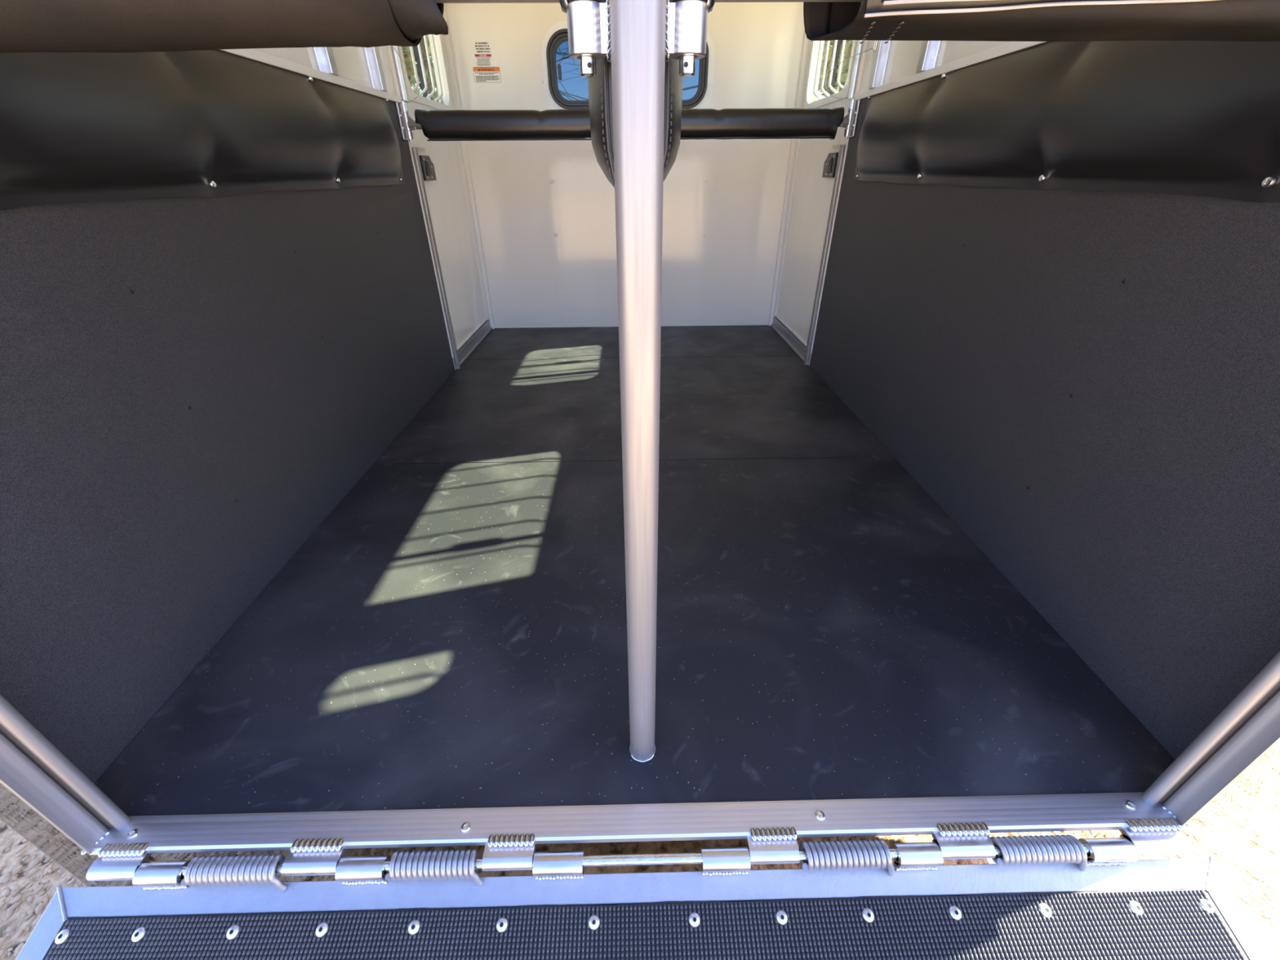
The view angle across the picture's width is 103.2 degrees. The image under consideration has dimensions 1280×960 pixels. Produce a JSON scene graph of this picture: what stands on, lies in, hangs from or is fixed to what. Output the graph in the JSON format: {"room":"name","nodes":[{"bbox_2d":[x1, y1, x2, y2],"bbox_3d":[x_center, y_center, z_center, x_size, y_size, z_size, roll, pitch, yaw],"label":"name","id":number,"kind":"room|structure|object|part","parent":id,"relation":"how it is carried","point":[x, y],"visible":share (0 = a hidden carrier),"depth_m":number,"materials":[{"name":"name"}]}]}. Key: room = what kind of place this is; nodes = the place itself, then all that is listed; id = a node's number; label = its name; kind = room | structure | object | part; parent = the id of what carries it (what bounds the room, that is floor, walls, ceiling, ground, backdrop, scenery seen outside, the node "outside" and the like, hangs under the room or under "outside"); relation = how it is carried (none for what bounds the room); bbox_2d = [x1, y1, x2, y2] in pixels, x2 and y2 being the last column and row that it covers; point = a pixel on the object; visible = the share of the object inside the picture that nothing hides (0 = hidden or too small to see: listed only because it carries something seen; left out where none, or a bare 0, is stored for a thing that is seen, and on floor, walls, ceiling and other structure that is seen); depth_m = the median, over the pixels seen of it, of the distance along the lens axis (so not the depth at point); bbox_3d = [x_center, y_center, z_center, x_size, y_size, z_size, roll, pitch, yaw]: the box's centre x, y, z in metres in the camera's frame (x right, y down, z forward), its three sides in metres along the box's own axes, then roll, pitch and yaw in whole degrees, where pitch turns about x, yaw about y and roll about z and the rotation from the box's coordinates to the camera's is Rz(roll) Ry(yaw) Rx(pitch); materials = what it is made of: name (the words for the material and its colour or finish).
{"room":"cargo space","nodes":[
{"label":"cargo space","id":0,"kind":"room"},
{"bbox_2d":[0,34,460,783],"bbox_3d":[-1.059,-1.113,1.764,0.078,2.260,3.290,-1,31,-1],"label":"wall","id":1,"kind":"structure","parent":0,"point":[191,387],"depth_m":1.13,"materials":[{"name":"black plastic"}]},
{"bbox_2d":[0,694,133,886],"bbox_3d":[-0.975,-0.176,0.391,0.176,2.430,0.070,-1,31,-1],"label":"trim","id":2,"kind":"structure","parent":1,"relation":"attached to","point":[45,798],"depth_m":0.80,"materials":[{"name":"metal"}]},
{"bbox_3d":[-0.983,-0.179,0.396,0.120,2.430,0.030,-1,31,-1],"label":"corner panel","id":3,"kind":"part","parent":2,"relation":"part of","materials":[{"name":"silver metal"}]},
{"bbox_2d":[0,49,404,210],"bbox_3d":[-1.009,-0.898,1.277,0.057,0.312,2.153,-1,31,-1],"label":"pad","id":4,"kind":"object","parent":1,"relation":"attached to","point":[76,127],"visible":0.91,"depth_m":1.08,"materials":[{"name":"black leather"}]},
{"bbox_2d":[395,101,413,142],"bbox_3d":[-1.041,-1.598,2.263,0.038,0.148,0.082,-1,31,-1],"label":"bracket","id":5,"kind":"object","parent":1,"relation":"attached to","point":[402,107],"visible":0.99,"depth_m":2.23,"materials":[{"name":"silver metal"}]},
{"bbox_3d":[-1.056,-1.599,2.263,0.008,0.134,0.082,-1,31,-1],"label":"plate","id":6,"kind":"part","parent":5,"relation":"part of","materials":[{"name":"silver metal"}]},
{"bbox_2d":[401,109,591,141],"bbox_3d":[-0.573,-1.588,2.268,0.954,0.119,0.103,-1,31,-1],"label":"bar","id":7,"kind":"object","parent":5,"relation":"attached to","point":[450,125],"visible":0.87,"depth_m":2.23,"materials":[{"name":"leather"}]},
{"bbox_2d":[392,45,419,102],"bbox_3d":[-1.027,-1.752,2.113,0.039,0.280,0.236,7,32,12],"label":"cable","id":8,"kind":"object","parent":1,"relation":"attached to","point":[404,100],"visible":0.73,"depth_m":2.21,"materials":[{"name":"silver metal"}]},
{"bbox_3d":[-1.067,-1.555,2.375,0.016,2.142,0.095,-1,31,-1],"label":"corner trim","id":9,"kind":"part","parent":1,"relation":"part of","materials":[{"name":"white metal"}]},
{"bbox_2d":[397,34,492,369],"bbox_3d":[-1.080,-1.698,2.741,0.090,1.979,0.870,-1,31,-1],"label":"door","id":10,"kind":"structure","parent":1,"relation":"in","point":[442,164],"depth_m":2.87,"materials":[{"name":"white"}]},
{"bbox_3d":[-1.124,-2.186,2.472,0.011,0.605,0.700,-1,31,-1],"label":"frame","id":11,"kind":"part","parent":10,"relation":"part of","materials":[{"name":"white metal"}]},
{"bbox_3d":[-1.078,-1.736,2.748,0.008,1.862,0.730,-1,31,-1],"label":"panel","id":12,"kind":"part","parent":10,"relation":"part of","materials":[{"name":"white metal"}]},
{"bbox_3d":[-1.068,-0.939,3.235,0.016,0.010,0.740,-1,31,-1],"label":"rail","id":13,"kind":"part","parent":10,"relation":"part of","materials":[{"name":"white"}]},
{"bbox_2d":[442,2,808,328],"bbox_3d":[-0.064,-1.967,3.151,2.055,2.260,0.070,-1,31,-1],"label":"wall","id":14,"kind":"structure","parent":0,"point":[544,211],"depth_m":3.23,"materials":[{"name":"white"}]},
{"bbox_2d":[472,41,490,53],"bbox_3d":[-0.887,-2.427,2.845,0.092,0.053,0.001,-1,31,-1],"label":"sticker","id":15,"kind":"object","parent":14,"relation":"attached to","point":[480,47],"visible":1,"depth_m":2.85,"materials":[{"name":"white paper"}]},
{"bbox_2d":[474,53,492,66],"bbox_3d":[-0.886,-2.380,2.874,0.092,0.054,0.002,-1,31,-1],"label":"sticker","id":16,"kind":"object","parent":14,"relation":"attached to","point":[482,60],"visible":1,"depth_m":2.87,"materials":[{"name":"white"}]},
{"bbox_2d":[472,66,501,82],"bbox_3d":[-0.877,-2.325,2.908,0.151,0.070,0.002,-1,31,-1],"label":"warning sticker","id":17,"kind":"object","parent":14,"relation":"attached to","point":[482,74],"visible":1,"depth_m":2.91,"materials":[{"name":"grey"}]},
{"bbox_2d":[541,21,713,109],"bbox_3d":[-0.068,-2.358,2.916,0.976,0.423,0.053,-1,31,-1],"label":"window","id":18,"kind":"structure","parent":14,"relation":"in","point":[565,87],"depth_m":2.93,"materials":[{"name":"white"}]},
{"bbox_3d":[-0.461,-2.341,2.908,0.018,0.072,0.024,-1,31,-1],"label":"sash pull","id":19,"kind":"part","parent":18,"relation":"part of","materials":[{"name":"black plastic"}]},
{"bbox_3d":[-0.069,-2.356,2.924,0.855,0.300,0.004,-1,31,-1],"label":"pane","id":20,"kind":"part","parent":18,"relation":"part of","materials":[{"name":"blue glass"}]},
{"bbox_3d":[-0.070,-2.359,2.924,0.874,0.326,0.039,-1,31,-1],"label":"sash","id":21,"kind":"part","parent":18,"relation":"part of","materials":[{"name":"black"}]},
{"bbox_2d":[804,40,1279,759],"bbox_3d":[0.993,-1.144,1.790,0.078,2.260,3.290,-1,31,-1],"label":"wall","id":22,"kind":"structure","parent":0,"point":[1086,384],"depth_m":1.14,"materials":[{"name":"black plastic"}]},
{"bbox_2d":[85,791,1191,880],"bbox_3d":[0.006,0.654,0.897,1.850,0.144,0.086,-1,31,-1],"label":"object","id":23,"kind":"structure","parent":22,"relation":"attached to","point":[311,843],"depth_m":0.87,"materials":[{"name":"metal"}]},
{"bbox_2d":[180,843,1090,876],"bbox_3d":[0.006,0.634,0.847,1.810,0.015,0.015,-1,31,-1],"label":"rod","id":24,"kind":"object","parent":23,"relation":"attached to","point":[695,857],"visible":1,"depth_m":0.84,"materials":[{"name":"metal"}]},
{"bbox_2d":[770,40,857,364],"bbox_3d":[0.971,-1.730,2.768,0.090,1.979,0.870,-1,31,-1],"label":"door","id":25,"kind":"structure","parent":22,"relation":"in","point":[815,160],"depth_m":2.91,"materials":[{"name":"white painted panel"},{"name":"aluminium"},{"name":"clear glass"}]},
{"bbox_3d":[0.970,-0.970,3.261,0.016,0.010,0.740,-1,31,-1],"label":"rail","id":26,"kind":"part","parent":25,"relation":"part of","materials":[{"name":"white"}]},
{"bbox_3d":[0.968,-1.767,2.775,0.008,1.862,0.730,-1,31,-1],"label":"panel","id":27,"kind":"part","parent":25,"relation":"part of","materials":[{"name":"white metal"}]},
{"bbox_3d":[1.007,-2.219,2.500,0.011,0.605,0.700,-1,31,-1],"label":"frame","id":28,"kind":"part","parent":25,"relation":"part of","materials":[{"name":"white metal"}]},
{"bbox_3d":[0.972,-1.586,2.402,0.016,2.142,0.095,-1,31,-1],"label":"corner trim","id":29,"kind":"part","parent":22,"relation":"part of","materials":[{"name":"white metal"}]},
{"bbox_2d":[825,46,873,100],"bbox_3d":[0.924,-1.749,2.195,0.046,0.165,0.320,-11,33,-17],"label":"cable","id":30,"kind":"object","parent":22,"relation":"attached to","point":[871,48],"visible":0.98,"depth_m":2.25,"materials":[{"name":"silver metal"}]},
{"bbox_2d":[843,98,860,138],"bbox_3d":[0.948,-1.629,2.289,0.038,0.148,0.082,-1,31,-1],"label":"bracket","id":31,"kind":"object","parent":22,"relation":"attached to","point":[854,104],"visible":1,"depth_m":2.26,"materials":[{"name":"silver metal"}]},
{"bbox_2d":[680,106,854,139],"bbox_3d":[0.481,-1.603,2.284,0.954,0.122,0.100,-1,31,-1],"label":"bar","id":32,"kind":"object","parent":31,"relation":"attached to","point":[805,122],"visible":0.84,"depth_m":2.24,"materials":[{"name":"leather"}]},
{"bbox_3d":[0.963,-1.630,2.289,0.008,0.134,0.082,-1,31,-1],"label":"plate","id":33,"kind":"part","parent":31,"relation":"part of","materials":[{"name":"silver metal"}]},
{"bbox_2d":[873,40,877,52],"bbox_3d":[0.945,-1.760,2.017,0.012,0.092,0.017,-19,36,-28],"label":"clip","id":34,"kind":"object","parent":22,"relation":"hanging from","point":[875,42],"visible":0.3,"depth_m":2.03,"materials":[{"name":"metal"}]},
{"bbox_2d":[853,40,1279,202],"bbox_3d":[0.963,-0.927,1.303,0.057,0.313,2.153,-1,31,-1],"label":"pad","id":35,"kind":"object","parent":22,"relation":"attached to","point":[1184,117],"visible":0.93,"depth_m":1.06,"materials":[{"name":"black leather"}]},
{"bbox_2d":[1137,651,1279,859],"bbox_3d":[0.974,-0.205,0.417,0.176,2.430,0.070,-1,31,-1],"label":"trim","id":36,"kind":"structure","parent":22,"relation":"attached to","point":[1235,758],"depth_m":0.81,"materials":[{"name":"metal"}]},
{"bbox_3d":[0.982,-0.209,0.422,0.120,2.430,0.030,-1,31,-1],"label":"corner panel","id":37,"kind":"part","parent":36,"relation":"part of","materials":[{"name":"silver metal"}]},
{"bbox_3d":[-0.026,-0.212,2.331,2.070,0.118,3.280,-1,31,-1],"label":"floor","id":38,"kind":"structure","parent":0,"visible":0},
{"bbox_2d":[466,324,798,359],"bbox_3d":[-0.050,-0.919,3.364,2.028,0.012,0.715,-1,31,-1],"label":"rubber mat","id":39,"kind":"object","parent":38,"relation":"on","point":[745,340],"visible":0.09,"depth_m":3.31,"materials":[{"name":"black rubber"}]},
{"bbox_2d":[373,355,893,464],"bbox_3d":[-0.031,-0.402,2.517,2.028,0.012,1.262,-1,31,-1],"label":"rubber mat","id":40,"kind":"object","parent":38,"relation":"on","point":[565,410],"visible":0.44,"depth_m":2.33,"materials":[{"name":"black rubber"}]},
{"bbox_2d":[94,457,1174,816],"bbox_3d":[-0.007,0.256,1.440,2.028,0.012,1.254,-1,31,-1],"label":"rubber mat","id":41,"kind":"object","parent":38,"relation":"on","point":[447,636],"visible":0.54,"depth_m":1.16,"materials":[{"name":"black rubber"}]},
{"bbox_2d":[566,0,707,762],"bbox_3d":[-0.002,-0.370,0.450,0.124,2.091,0.067,-1,31,-1],"label":"post","id":42,"kind":"object","parent":41,"relation":"on","point":[637,37],"visible":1,"depth_m":0.51,"materials":[{"name":"metal"}]},
{"bbox_2d":[0,0,604,77],"bbox_3d":[-0.520,-0.418,0.429,0.979,0.124,0.105,-1,31,-1],"label":"bar","id":43,"kind":"object","parent":42,"relation":"attached to","point":[25,25],"visible":1,"depth_m":0.42,"materials":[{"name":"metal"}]},
{"bbox_2d":[566,0,611,62],"bbox_3d":[-0.042,-0.394,0.446,0.045,0.044,0.046,-1,31,-1],"label":"socket","id":44,"kind":"object","parent":42,"relation":"attached to","point":[588,21],"depth_m":0.44,"materials":[{"name":"grey metal"}]},
{"bbox_2d":[587,0,683,187],"bbox_3d":[-0.013,-0.840,0.777,0.116,0.690,1.022,-1,31,-1],"label":"divider","id":45,"kind":"object","parent":42,"relation":"hanging from","point":[600,87],"visible":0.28,"depth_m":0.54,"materials":[{"name":"black plastic"}]},
{"bbox_2d":[665,0,707,62],"bbox_3d":[0.037,-0.395,0.448,0.045,0.044,0.046,-1,31,-1],"label":"socket","id":46,"kind":"object","parent":42,"relation":"attached to","point":[686,20],"depth_m":0.44,"materials":[{"name":"grey metal"}]},
{"bbox_2d":[669,0,1279,77],"bbox_3d":[0.513,-0.428,0.440,0.975,0.118,0.104,-1,31,-1],"label":"bar","id":47,"kind":"object","parent":42,"relation":"attached to","point":[1002,20],"visible":0.99,"depth_m":0.43,"materials":[{"name":"leather"}]},
{"label":"outside","id":48,"kind":"structure","parent":0,"visible":0},
{"bbox_2d":[0,777,1279,959],"bbox_3d":[-0.281,-6.860,14.039,80.000,0.206,90.000,-1,31,-1],"label":"ground","id":49,"kind":"structure","parent":48,"point":[7,859],"depth_m":1.16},
{"bbox_2d":[401,34,439,102],"bbox_3d":[-3.104,-6.447,8.971,2.402,4.469,2.810,-19,36,-28],"label":"leafy tree","id":50,"kind":"object","parent":49,"relation":"on","point":[406,50],"visible":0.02,"depth_m":8.40,"materials":[{"name":"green plant"}]},
{"bbox_2d":[0,787,1279,959],"bbox_3d":[0.016,0.937,1.089,5.549,0.029,2.573,-2,31,-2],"label":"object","id":51,"kind":"structure","parent":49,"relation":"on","point":[1232,855],"depth_m":1.15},
{"bbox_2d":[15,837,1277,959],"bbox_3d":[0.020,1.138,0.406,1.946,0.430,1.307,-1,31,-1],"label":"ramp","id":52,"kind":"object","parent":49,"relation":"on","point":[1123,906],"visible":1,"depth_m":0.81,"materials":[{"name":"metal"}]},
{"bbox_3d":[-0.930,1.176,0.395,0.042,0.388,1.284,-1,31,-1],"label":"rail","id":53,"kind":"part","parent":52,"relation":"part of","materials":[{"name":"metal"}]},
{"bbox_2d":[180,853,287,891],"bbox_3d":[-0.666,0.649,0.840,0.163,0.049,0.042,-1,31,-1],"label":"coil spring","id":54,"kind":"object","parent":52,"relation":"on","point":[204,870],"visible":0.99,"depth_m":0.82,"materials":[{"name":"grey metal"}]},
{"bbox_2d":[384,848,483,886],"bbox_3d":[-0.339,0.644,0.844,0.157,0.048,0.042,-1,31,-1],"label":"coil spring","id":55,"kind":"object","parent":52,"relation":"on","point":[440,864],"visible":1,"depth_m":0.83,"materials":[{"name":"grey metal"}]},
{"bbox_3d":[0.007,0.694,0.852,1.938,0.054,0.038,-1,31,-1],"label":"rail","id":56,"kind":"part","parent":52,"relation":"part of","materials":[{"name":"metal"}]},
{"bbox_2d":[799,839,893,875],"bbox_3d":[0.347,0.634,0.853,0.158,0.048,0.042,-1,31,-1],"label":"coil spring","id":57,"kind":"object","parent":52,"relation":"on","point":[873,853],"visible":1,"depth_m":0.84,"materials":[{"name":"grey metal"}]},
{"bbox_2d":[990,834,1087,871],"bbox_3d":[0.672,0.629,0.858,0.158,0.048,0.042,-1,31,-1],"label":"coil spring","id":58,"kind":"object","parent":52,"relation":"on","point":[1055,849],"visible":0.99,"depth_m":0.84,"materials":[{"name":"grey metal"}]},
{"bbox_3d":[0.970,1.147,0.420,0.042,0.388,1.284,-1,31,-1],"label":"rail","id":59,"kind":"part","parent":52,"relation":"part of","materials":[{"name":"metal"}]},
{"bbox_2d":[817,40,853,97],"bbox_3d":[2.915,-6.497,9.148,2.936,4.298,2.822,-1,31,-1],"label":"leafy tree","id":60,"kind":"object","parent":49,"relation":"on","point":[848,43],"visible":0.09,"depth_m":8.22,"materials":[{"name":"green plant"}]}
]}

